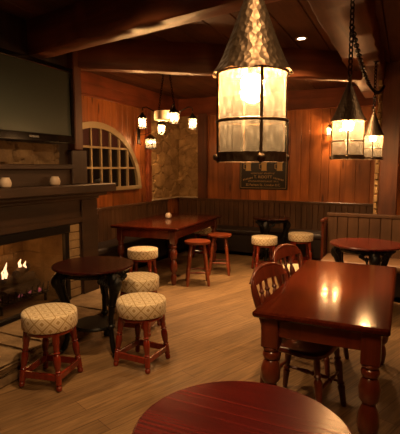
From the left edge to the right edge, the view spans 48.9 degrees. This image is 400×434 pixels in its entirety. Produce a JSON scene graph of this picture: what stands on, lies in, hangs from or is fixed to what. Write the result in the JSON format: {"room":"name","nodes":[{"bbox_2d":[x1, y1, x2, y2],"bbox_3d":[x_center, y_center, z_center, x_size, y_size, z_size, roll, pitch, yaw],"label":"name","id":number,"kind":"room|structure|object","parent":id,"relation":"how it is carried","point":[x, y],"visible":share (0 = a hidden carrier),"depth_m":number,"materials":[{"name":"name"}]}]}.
{"room":"bar","nodes":[
{"label":"bar","id":0,"kind":"room"},
{"bbox_2d":[82,95,178,212],"bbox_3d":[-2.436,-0.390,4.402,0.150,2.800,9.550,3,7,25],"label":"wall","id":1,"kind":"structure","parent":0,"point":[123,118],"depth_m":6.84,"materials":[{"name":"brown wood"}]},
{"bbox_2d":[82,121,141,190],"bbox_3d":[-1.462,-0.843,6.210,0.075,0.980,2.220,3,7,25],"label":"window","id":2,"kind":"structure","parent":1,"relation":"in","point":[110,158],"depth_m":6.48,"materials":[{"name":"brown paint"}]},
{"bbox_2d":[83,128,123,147],"bbox_3d":[-1.470,-1.119,6.183,0.008,0.255,1.400,3,7,25],"label":"curtain","id":3,"kind":"object","parent":2,"relation":"hanging from","point":[92,137],"depth_m":6.26,"materials":[{"name":"red fabric"}]},
{"bbox_2d":[81,70,178,110],"bbox_3d":[-2.353,-1.616,4.255,0.070,0.330,9.200,3,7,25],"label":"trim","id":4,"kind":"structure","parent":1,"relation":"attached to","point":[92,85],"depth_m":6.70,"materials":[{"name":"brown wood"}]},
{"bbox_2d":[137,128,156,148],"bbox_3d":[-0.855,-1.267,7.107,0.248,0.334,0.214,3,7,25],"label":"wall lantern","id":5,"kind":"object","parent":1,"relation":"attached to","point":[150,140],"visible":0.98,"depth_m":7.08,"materials":[{"name":"white glass"}]},
{"bbox_2d":[145,109,151,201],"bbox_3d":[-0.874,-1.031,7.451,0.060,1.540,0.110,3,7,25],"label":"trim","id":6,"kind":"structure","parent":1,"relation":"attached to","point":[148,166],"depth_m":7.43,"materials":[{"name":"brown wood"}]},
{"bbox_2d":[152,196,197,200],"bbox_3d":[-0.446,-0.336,7.999,0.440,0.027,1.100,3,7,25],"label":"ledge","id":7,"kind":"object","parent":1,"relation":"attached to","point":[175,196],"visible":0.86,"depth_m":8.34,"materials":[{"name":"beige wood"}]},
{"bbox_2d":[151,110,197,198],"bbox_3d":[-0.446,-1.098,7.914,0.440,1.510,1.100,3,7,25],"label":"stone panel","id":8,"kind":"object","parent":7,"relation":"on","point":[174,162],"visible":0.84,"depth_m":8.26,"materials":[{"name":"stone"}]},
{"bbox_2d":[0,250,399,433],"bbox_3d":[0.543,1.202,3.210,6.800,0.100,9.600,3,7,25],"label":"floor","id":9,"kind":"structure","parent":0,"point":[214,335],"depth_m":3.28,"materials":[{"name":"brown wood"}]},
{"bbox_2d":[19,302,82,391],"bbox_3d":[-1.057,0.904,3.117,0.376,0.516,0.376,2,7,13],"label":"stool","id":10,"kind":"object","parent":9,"relation":"on","point":[45,321],"visible":1,"depth_m":3.01,"materials":[{"name":"fabric"}]},
{"bbox_2d":[21,302,76,334],"bbox_3d":[-1.057,0.705,3.095,0.376,0.114,0.376,2,7,13],"label":"cushion","id":11,"kind":"object","parent":10,"relation":"on","point":[56,318],"depth_m":2.98,"materials":[{"name":"fabric"}]},
{"bbox_2d":[0,10,120,388],"bbox_3d":[-1.940,-0.280,3.421,1.583,2.800,3.580,3,7,25],"label":"fireplace","id":12,"kind":"object","parent":9,"relation":"on","point":[42,224],"visible":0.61,"depth_m":4.24,"materials":[{"name":"brown wood"}]},
{"bbox_2d":[0,178,11,187],"bbox_3d":[-1.607,-0.282,3.631,0.100,0.086,0.100,3,7,25],"label":"candle holder","id":13,"kind":"object","parent":12,"relation":"on","point":[4,182],"visible":0.98,"depth_m":3.60,"materials":[{"name":"beige glass"}]},
{"bbox_2d":[0,259,48,315],"bbox_3d":[-1.793,0.641,4.266,0.330,0.451,0.600,3,7,25],"label":"fire","id":14,"kind":"object","parent":12,"relation":"in","point":[21,282],"visible":1,"depth_m":4.21,"materials":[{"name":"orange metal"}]},
{"bbox_2d":[0,48,74,143],"bbox_3d":[-1.554,-1.013,3.747,0.142,0.715,1.260,3,7,25],"label":"television","id":15,"kind":"object","parent":12,"relation":"attached to","point":[37,98],"visible":1,"depth_m":3.85,"materials":[{"name":"black plastic"}]},
{"bbox_2d":[49,176,59,185],"bbox_3d":[-1.366,-0.339,4.145,0.100,0.086,0.100,3,7,25],"label":"candle holder","id":16,"kind":"object","parent":12,"relation":"on","point":[54,180],"visible":1,"depth_m":4.11,"materials":[{"name":"beige glass"}]},
{"bbox_2d":[0,183,115,203],"bbox_3d":[-1.774,-0.143,3.359,0.190,0.130,3.580,3,7,25],"label":"mantel shelf","id":17,"kind":"object","parent":12,"relation":"attached to","point":[30,193],"depth_m":4.08,"materials":[{"name":"brown wood"}]},
{"bbox_2d":[51,256,133,357],"bbox_3d":[-0.873,0.741,3.644,0.666,0.719,0.660,5,8,40],"label":"table","id":18,"kind":"object","parent":9,"relation":"on","point":[108,271],"visible":0.95,"depth_m":3.51,"materials":[{"name":"brown wood"}]},
{"bbox_2d":[117,272,159,336],"bbox_3d":[-0.565,0.797,4.084,0.376,0.516,0.376,2,7,13],"label":"stool","id":19,"kind":"object","parent":9,"relation":"on","point":[134,282],"visible":0.34,"depth_m":3.94,"materials":[{"name":"fabric"}]},
{"bbox_2d":[120,272,158,292],"bbox_3d":[-0.565,0.597,4.062,0.376,0.114,0.376,2,7,13],"label":"cushion","id":20,"kind":"object","parent":19,"relation":"on","point":[134,282],"depth_m":3.93,"materials":[{"name":"fabric"}]},
{"bbox_2d":[97,199,184,272],"bbox_3d":[-1.086,0.299,6.666,0.450,0.930,3.078,3,7,25],"label":"bench","id":21,"kind":"object","parent":9,"relation":"on","point":[107,236],"visible":0.36,"depth_m":6.70,"materials":[{"name":"brown wood"}]},
{"bbox_2d":[113,292,169,373],"bbox_3d":[-0.447,0.874,3.394,0.376,0.516,0.376,3,7,27],"label":"stool","id":22,"kind":"object","parent":9,"relation":"on","point":[137,308],"visible":1,"depth_m":3.30,"materials":[{"name":"fabric"}]},
{"bbox_2d":[117,292,165,319],"bbox_3d":[-0.447,0.674,3.371,0.376,0.114,0.376,3,7,27],"label":"cushion","id":23,"kind":"object","parent":22,"relation":"on","point":[137,305],"depth_m":3.25,"materials":[{"name":"fabric"}]},
{"bbox_2d":[127,246,157,273],"bbox_3d":[-0.711,0.640,5.489,0.376,0.516,0.376,1,6,8],"label":"stool","id":24,"kind":"object","parent":9,"relation":"on","point":[137,254],"visible":0.52,"depth_m":5.34,"materials":[{"name":"fabric"}]},
{"bbox_2d":[127,246,157,259],"bbox_3d":[-0.711,0.441,5.467,0.376,0.114,0.376,1,6,8],"label":"cushion","id":25,"kind":"object","parent":24,"relation":"on","point":[137,252],"depth_m":5.33,"materials":[{"name":"fabric"}]},
{"bbox_2d":[110,213,221,284],"bbox_3d":[-0.421,0.410,6.482,0.980,0.750,1.720,3,7,21],"label":"table","id":26,"kind":"object","parent":9,"relation":"on","point":[179,225],"visible":0.8,"depth_m":5.88,"materials":[{"name":"brown wood"}]},
{"bbox_2d":[165,213,170,218],"bbox_3d":[-0.474,-0.021,6.593,0.095,0.082,0.095,3,7,25],"label":"candle holder","id":27,"kind":"object","parent":26,"relation":"on","point":[167,215],"visible":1,"depth_m":6.56,"materials":[{"name":"beige glass"}]},
{"bbox_2d":[184,238,210,286],"bbox_3d":[-0.033,0.586,5.709,0.344,0.575,0.344,0,6,-4],"label":"wooden stool","id":28,"kind":"object","parent":9,"relation":"on","point":[197,241],"visible":1,"depth_m":5.59,"materials":[{"name":"brown wood"}]},
{"bbox_2d":[192,227,211,257],"bbox_3d":[0.074,0.412,7.538,0.376,0.516,0.376,2,7,19],"label":"stool","id":29,"kind":"object","parent":9,"relation":"on","point":[204,232],"visible":0.42,"depth_m":7.38,"materials":[{"name":"fabric"}]},
{"bbox_2d":[195,227,211,233],"bbox_3d":[0.074,0.212,7.516,0.376,0.114,0.376,2,7,19],"label":"cushion","id":30,"kind":"object","parent":29,"relation":"on","point":[208,230],"depth_m":7.34,"materials":[{"name":"fabric"}]},
{"bbox_2d":[208,232,231,275],"bbox_3d":[0.279,0.523,6.278,0.344,0.575,0.344,1,6,5],"label":"wooden stool","id":31,"kind":"object","parent":9,"relation":"on","point":[213,235],"visible":0.98,"depth_m":6.16,"materials":[{"name":"brown wood"}]},
{"bbox_2d":[132,381,352,433],"bbox_3d":[0.121,0.988,1.294,0.636,0.750,0.636,3,7,25],"label":"round table","id":32,"kind":"object","parent":9,"relation":"on","point":[221,407],"visible":1,"depth_m":1.35,"materials":[{"name":"brown wood"}]},
{"bbox_2d":[251,235,276,268],"bbox_3d":[0.941,0.534,6.446,0.376,0.516,0.376,0,6,-4],"label":"stool","id":33,"kind":"object","parent":9,"relation":"on","point":[258,241],"visible":0.71,"depth_m":6.31,"materials":[{"name":"fabric"}]},
{"bbox_2d":[251,235,276,245],"bbox_3d":[0.941,0.334,6.424,0.376,0.114,0.376,0,6,-4],"label":"cushion","id":34,"kind":"object","parent":33,"relation":"on","point":[257,240],"depth_m":6.28,"materials":[{"name":"fabric"}]},
{"bbox_2d":[253,215,290,261],"bbox_3d":[1.132,0.365,7.020,0.600,0.719,0.610,4,7,30],"label":"table","id":35,"kind":"object","parent":9,"relation":"on","point":[263,222],"visible":0.88,"depth_m":6.86,"materials":[{"name":"brown wood"}]},
{"bbox_2d":[178,197,372,259],"bbox_3d":[1.174,0.195,7.603,3.708,0.930,0.530,3,7,25],"label":"bench","id":36,"kind":"object","parent":9,"relation":"on","point":[237,215],"visible":0.53,"depth_m":7.64,"materials":[{"name":"brown wood"}]},
{"bbox_2d":[283,264,298,271],"bbox_3d":[0.969,0.757,4.437,0.376,0.516,0.376,1,6,8],"label":"stool","id":37,"kind":"object","parent":9,"relation":"on","point":[296,266],"visible":0.02,"depth_m":4.43,"materials":[{"name":"fabric"}]},
{"bbox_2d":[249,262,345,406],"bbox_3d":[0.603,0.757,2.742,0.522,0.893,0.451,5,8,37],"label":"spindle chair","id":38,"kind":"object","parent":9,"relation":"on","point":[315,352],"visible":0.45,"depth_m":2.70,"materials":[{"name":"brown wood"}]},
{"bbox_2d":[288,231,312,263],"bbox_3d":[1.545,0.498,6.769,0.376,0.516,0.376,0,6,2],"label":"stool","id":39,"kind":"object","parent":9,"relation":"on","point":[306,238],"visible":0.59,"depth_m":6.63,"materials":[{"name":"fabric"}]},
{"bbox_2d":[288,231,312,241],"bbox_3d":[1.545,0.298,6.747,0.376,0.114,0.376,0,6,2],"label":"cushion","id":40,"kind":"object","parent":39,"relation":"on","point":[298,236],"depth_m":6.60,"materials":[{"name":"fabric"}]},
{"bbox_2d":[271,244,348,375],"bbox_3d":[0.853,0.679,3.439,0.522,0.893,0.451,5,8,39],"label":"spindle chair","id":41,"kind":"object","parent":9,"relation":"on","point":[281,251],"visible":0.25,"depth_m":3.51,"materials":[{"name":"brown wood"}]},
{"bbox_2d":[252,260,396,433],"bbox_3d":[0.888,0.811,2.882,0.675,0.750,1.460,3,7,25],"label":"table","id":42,"kind":"object","parent":9,"relation":"on","point":[338,304],"visible":0.85,"depth_m":2.34,"materials":[{"name":"brown wood"}]},
{"bbox_2d":[320,212,399,302],"bbox_3d":[2.377,0.474,5.072,1.946,0.935,0.530,3,7,25],"label":"settle","id":43,"kind":"object","parent":9,"relation":"on","point":[336,225],"visible":0.51,"depth_m":5.41,"materials":[{"name":"brown wood"}]},
{"bbox_2d":[330,238,399,265],"bbox_3d":[1.733,0.631,4.630,0.730,0.719,0.732,1,6,5],"label":"table","id":44,"kind":"object","parent":9,"relation":"on","point":[373,248],"visible":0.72,"depth_m":4.46,"materials":[{"name":"brown wood"}]},
{"bbox_2d":[373,80,382,213],"bbox_3d":[2.326,-0.443,5.784,0.055,2.600,0.325,3,7,25],"label":"stone pillar","id":45,"kind":"structure","parent":9,"relation":"on","point":[380,84],"depth_m":5.64,"materials":[{"name":"stone"}]},
{"bbox_2d":[377,62,399,214],"bbox_3d":[2.458,-0.547,5.725,0.225,2.820,0.300,3,7,25],"label":"post","id":46,"kind":"object","parent":9,"relation":"on","point":[390,121],"visible":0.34,"depth_m":5.54,"materials":[{"name":"brown wood"}]},
{"bbox_2d":[349,25,385,94],"bbox_3d":[1.633,-1.340,4.158,0.040,0.310,3.044,3,7,26],"label":"chain","id":47,"kind":"object","parent":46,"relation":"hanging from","point":[356,45],"visible":0.97,"depth_m":3.38,"materials":[{"name":"black metal"}]},
{"bbox_2d":[0,0,399,98],"bbox_3d":[0.543,-1.690,2.888,6.800,0.120,9.600,3,7,25],"label":"ceiling","id":48,"kind":"structure","parent":0,"point":[290,19],"depth_m":4.31,"materials":[{"name":"brown wood"}]},
{"bbox_2d":[26,0,280,58],"bbox_3d":[-0.548,-1.531,3.290,2.858,0.325,0.203,5,8,36],"label":"beam","id":49,"kind":"structure","parent":48,"relation":"attached to","point":[82,24],"depth_m":3.31,"materials":[{"name":"brown wood"}]},
{"bbox_2d":[137,74,197,134],"bbox_3d":[-0.418,-1.505,5.626,0.690,0.854,0.463,4,7,30],"label":"chandelier","id":50,"kind":"object","parent":48,"relation":"hanging from","point":[172,115],"visible":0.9,"depth_m":5.61,"materials":[{"name":"white glass"}]},
{"bbox_2d":[77,39,362,81],"bbox_3d":[0.268,-1.695,4.759,3.196,0.325,0.173,-1,6,-11],"label":"beam","id":51,"kind":"structure","parent":48,"relation":"attached to","point":[124,55],"depth_m":4.60,"materials":[{"name":"brown wood"}]},
{"bbox_2d":[295,36,307,40],"bbox_3d":[1.020,-1.798,4.428,0.124,0.010,0.124,3,7,25],"label":"recessed light","id":52,"kind":"object","parent":48,"relation":"in","point":[300,38],"visible":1,"depth_m":4.42,"materials":[{"name":"beige"}]},
{"bbox_2d":[307,0,385,97],"bbox_3d":[0.838,-1.522,2.768,0.394,0.228,9.200,3,7,25],"label":"beam","id":53,"kind":"structure","parent":48,"relation":"attached to","point":[333,16],"depth_m":3.61,"materials":[{"name":"brown wood"}]},
{"bbox_2d":[213,0,292,162],"bbox_3d":[0.150,-0.697,1.222,0.228,1.085,0.228,5,8,37],"label":"hanging lantern","id":54,"kind":"object","parent":53,"relation":"hanging from","point":[252,73],"visible":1,"depth_m":1.19,"materials":[{"name":"beige glass"}]},
{"bbox_2d":[329,0,366,159],"bbox_3d":[0.969,-0.898,2.843,0.228,1.045,0.228,-6,8,-41],"label":"hanging lantern","id":55,"kind":"object","parent":53,"relation":"hanging from","point":[348,121],"visible":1,"depth_m":2.81,"materials":[{"name":"beige glass"}]},
{"bbox_2d":[361,61,384,159],"bbox_3d":[1.822,-1.109,4.606,0.228,1.015,0.228,-3,7,-24],"label":"hanging lantern","id":56,"kind":"object","parent":53,"relation":"hanging from","point":[374,136],"visible":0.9,"depth_m":4.57,"materials":[{"name":"beige glass"}]},
{"bbox_2d":[181,106,399,214],"bbox_3d":[2.518,-0.708,7.260,6.700,2.800,0.150,3,7,25],"label":"wall","id":57,"kind":"structure","parent":0,"point":[312,176],"depth_m":7.45,"materials":[{"name":"brown wood"}]},
{"bbox_2d":[198,113,207,197],"bbox_3d":[0.052,-1.135,8.248,0.180,1.570,0.070,3,7,25],"label":"trim","id":58,"kind":"structure","parent":57,"relation":"attached to","point":[202,118],"depth_m":8.21,"materials":[{"name":"brown wood"}]},
{"bbox_2d":[239,123,288,189],"bbox_3d":[1.119,-1.097,7.769,0.880,1.220,0.034,3,7,25],"label":"wall sign","id":59,"kind":"object","parent":57,"relation":"attached to","point":[253,175],"visible":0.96,"depth_m":7.78,"materials":[{"name":"black wood"}]},
{"bbox_2d":[179,86,377,116],"bbox_3d":[2.483,-1.927,7.047,6.400,0.330,0.080,3,7,25],"label":"trim","id":60,"kind":"structure","parent":57,"relation":"attached to","point":[326,98],"depth_m":7.38,"materials":[{"name":"brown wood"}]},
{"bbox_2d":[326,122,331,135],"bbox_3d":[2.204,-1.414,7.170,0.262,0.277,0.144,3,7,25],"label":"wall lantern","id":61,"kind":"object","parent":57,"relation":"attached to","point":[329,127],"visible":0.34,"depth_m":7.15,"materials":[{"name":"white glass"}]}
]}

